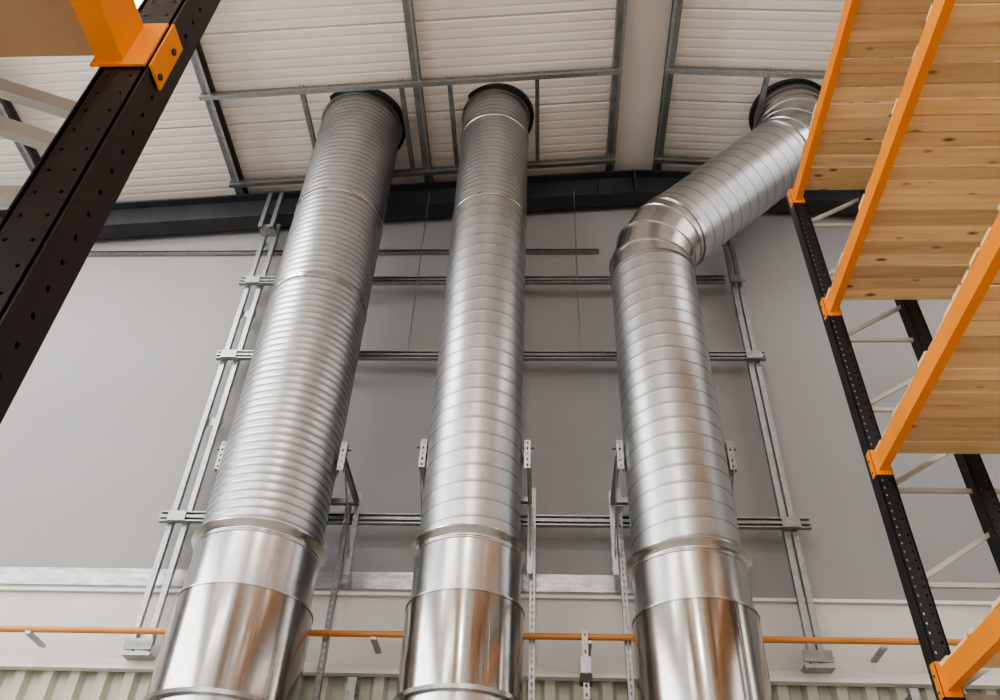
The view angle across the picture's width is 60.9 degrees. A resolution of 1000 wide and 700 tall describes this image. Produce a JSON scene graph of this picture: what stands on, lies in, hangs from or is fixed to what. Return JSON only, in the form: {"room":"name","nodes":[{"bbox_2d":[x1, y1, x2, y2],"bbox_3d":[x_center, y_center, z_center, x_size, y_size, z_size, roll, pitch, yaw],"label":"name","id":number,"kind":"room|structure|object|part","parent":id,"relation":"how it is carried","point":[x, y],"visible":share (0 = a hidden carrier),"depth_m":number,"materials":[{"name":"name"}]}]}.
{"room":"warehouse","nodes":[
{"label":"warehouse","id":0,"kind":"room"},
{"bbox_2d":[0,205,999,699],"bbox_3d":[0.568,1.666,6.641,18.500,9.500,0.200,0,-41,3],"label":"wall","id":1,"kind":"structure","parent":0,"point":[98,434],"depth_m":7.30,"materials":[{"name":"grey paint"}]},
{"bbox_2d":[0,567,632,592],"bbox_3d":[-3.678,1.758,6.622,9.420,0.140,0.005,0,-41,3],"label":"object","id":2,"kind":"object","parent":1,"relation":"attached to","point":[8,575],"visible":0.44,"depth_m":6.52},
{"bbox_2d":[88,191,835,699],"bbox_3d":[-1.069,0.457,7.438,6.950,5.660,0.315,0,-41,3],"label":"frame","id":3,"kind":"object","parent":1,"relation":"attached to","point":[812,654],"visible":0.72,"depth_m":6.94,"materials":[{"name":"silver metal"}]},
{"bbox_2d":[0,626,961,699],"bbox_3d":[-2.697,2.168,5.912,11.850,0.472,0.300,0,-41,3],"label":"gas pipe","id":4,"kind":"object","parent":1,"relation":"attached to","point":[586,680],"visible":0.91,"depth_m":5.83,"materials":[{"name":"orange metal"}]},
{"bbox_2d":[0,586,999,688],"bbox_3d":[0.542,2.055,6.118,18.500,0.625,0.069,0,-41,3],"label":"trim","id":5,"kind":"structure","parent":1,"relation":"attached to","point":[906,680],"depth_m":6.01,"materials":[{"name":"white metal"}]},
{"bbox_2d":[345,677,920,699],"bbox_3d":[0.226,2.402,5.790,5.160,0.250,0.124,0,-41,3],"label":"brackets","id":6,"kind":"object","parent":1,"relation":"attached to","point":[352,690],"visible":0.6,"depth_m":5.81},
{"bbox_2d":[0,0,999,209],"bbox_3d":[0.322,-8.874,1.269,18.500,1.022,22.200,0,-41,3],"label":"ceiling","id":7,"kind":"structure","parent":0,"point":[246,44],"depth_m":8.49,"materials":[{"name":"white metal"}]},
{"bbox_2d":[134,0,142,7],"bbox_3d":[-4.885,-3.453,7.420,3.720,0.343,1.620,0,-41,3],"label":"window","id":8,"kind":"structure","parent":7,"relation":"attached to","point":[138,2],"depth_m":7.83,"materials":[{"name":"white"}]},
{"bbox_2d":[199,65,856,187],"bbox_3d":[0.444,-2.275,8.752,6.764,0.455,1.150,0,-41,3],"label":"framing","id":9,"kind":"object","parent":7,"relation":"attached to","point":[766,73],"visible":0.73,"depth_m":8.40,"materials":[{"name":"grey metal"}]},
{"bbox_2d":[614,0,672,170],"bbox_3d":[1.098,-9.196,1.376,0.440,0.015,21.990,0,-41,3],"label":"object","id":10,"kind":"structure","parent":7,"relation":"attached to","point":[647,21],"depth_m":8.68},
{"bbox_3d":[0.022,-1.980,-4.792,18.500,0.150,22.200,0,-41,3],"label":"floor","id":11,"kind":"structure","parent":0,"visible":0},
{"bbox_2d":[0,0,220,423],"bbox_3d":[-1.183,-2.738,-0.253,1.115,6.900,5.740,0,-41,3],"label":"rack","id":12,"kind":"object","parent":11,"relation":"on","point":[51,224],"visible":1,"depth_m":1.31,"materials":[{"name":"metal"}]},
{"bbox_2d":[142,90,405,699],"bbox_3d":[-1.597,1.117,5.964,0.990,9.289,1.094,0,-41,3],"label":"ventilation duct","id":13,"kind":"object","parent":11,"relation":"on","point":[240,623],"depth_m":5.91,"materials":[{"name":"metal"}]},
{"bbox_3d":[-1.584,1.160,6.232,0.990,0.740,0.634,0,-41,3],"label":"duct support bracket","id":14,"kind":"part","parent":13,"relation":"part of","materials":[{"name":"silver metal"}]},
{"bbox_2d":[393,83,533,699],"bbox_3d":[-0.193,1.036,5.898,0.873,9.415,0.873,22,-45,-21],"label":"ventilation duct","id":15,"kind":"object","parent":11,"relation":"on","point":[463,639],"visible":1,"depth_m":5.86,"materials":[{"name":"metal"}]},
{"bbox_2d":[417,439,533,573],"bbox_3d":[-0.179,1.139,6.185,0.854,0.740,0.634,0,-41,3],"label":"support bracket","id":16,"kind":"object","parent":15,"relation":"attached to","point":[422,459],"visible":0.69,"depth_m":6.20,"materials":[{"name":"metal"}]},
{"bbox_2d":[609,78,821,699],"bbox_3d":[2.022,1.027,5.774,2.504,9.410,0.968,0,-41,3],"label":"ventilation duct","id":17,"kind":"object","parent":11,"relation":"on","point":[696,626],"visible":0.97,"depth_m":5.90,"materials":[{"name":"metal"}]},
{"bbox_2d":[608,440,736,574],"bbox_3d":[1.249,1.141,6.116,0.884,0.740,0.634,0,-41,3],"label":"support bracket","id":18,"kind":"object","parent":17,"relation":"attached to","point":[613,500],"visible":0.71,"depth_m":6.15,"materials":[{"name":"metal"}]},
{"bbox_2d":[786,0,999,699],"bbox_3d":[2.524,-1.462,1.236,1.120,7.191,8.540,0,-41,3],"label":"rack","id":19,"kind":"object","parent":11,"relation":"on","point":[929,229],"visible":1,"depth_m":4.91,"materials":[{"name":"wood"}]},
{"bbox_3d":[9.506,-5.304,-2.309,0.200,8.737,22.200,0,-41,3],"label":"wall","id":20,"kind":"structure","parent":0,"visible":0},
{"bbox_2d":[0,169,863,238],"bbox_3d":[0.685,-1.448,9.015,18.514,1.285,0.185,0,-41,3],"label":"beam","id":21,"kind":"structure","parent":20,"relation":"attached to","point":[618,187],"depth_m":9.21,"materials":[{"name":"metal"}]},
{"bbox_2d":[0,98,40,171],"bbox_3d":[-5.257,-8.740,1.266,0.086,0.177,21.980,0,-41,3],"label":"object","id":22,"kind":"structure","parent":21,"relation":"on","point":[30,155],"depth_m":8.71,"materials":[{"name":"grey metal"}]},
{"bbox_2d":[191,42,248,194],"bbox_3d":[-3.224,-8.875,1.289,0.086,0.177,21.980,0,-41,3],"label":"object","id":23,"kind":"structure","parent":21,"relation":"on","point":[198,60],"depth_m":8.68,"materials":[{"name":"grey metal"}]},
{"bbox_2d":[402,0,432,182],"bbox_3d":[-1.160,-9.011,1.313,0.086,0.177,21.980,0,-41,3],"label":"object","id":24,"kind":"structure","parent":21,"relation":"on","point":[408,11],"depth_m":8.46,"materials":[{"name":"grey metal"}]},
{"bbox_2d":[605,0,627,170],"bbox_3d":[0.834,-9.143,1.335,0.086,0.177,21.980,0,-41,3],"label":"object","id":25,"kind":"structure","parent":21,"relation":"on","point":[621,5],"depth_m":8.54,"materials":[{"name":"grey metal"}]},
{"bbox_2d":[652,0,682,170],"bbox_3d":[1.347,-9.144,1.311,0.086,0.177,21.980,0,-41,3],"label":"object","id":26,"kind":"structure","parent":21,"relation":"on","point":[676,11],"depth_m":8.53,"materials":[{"name":"grey metal"}]}
]}

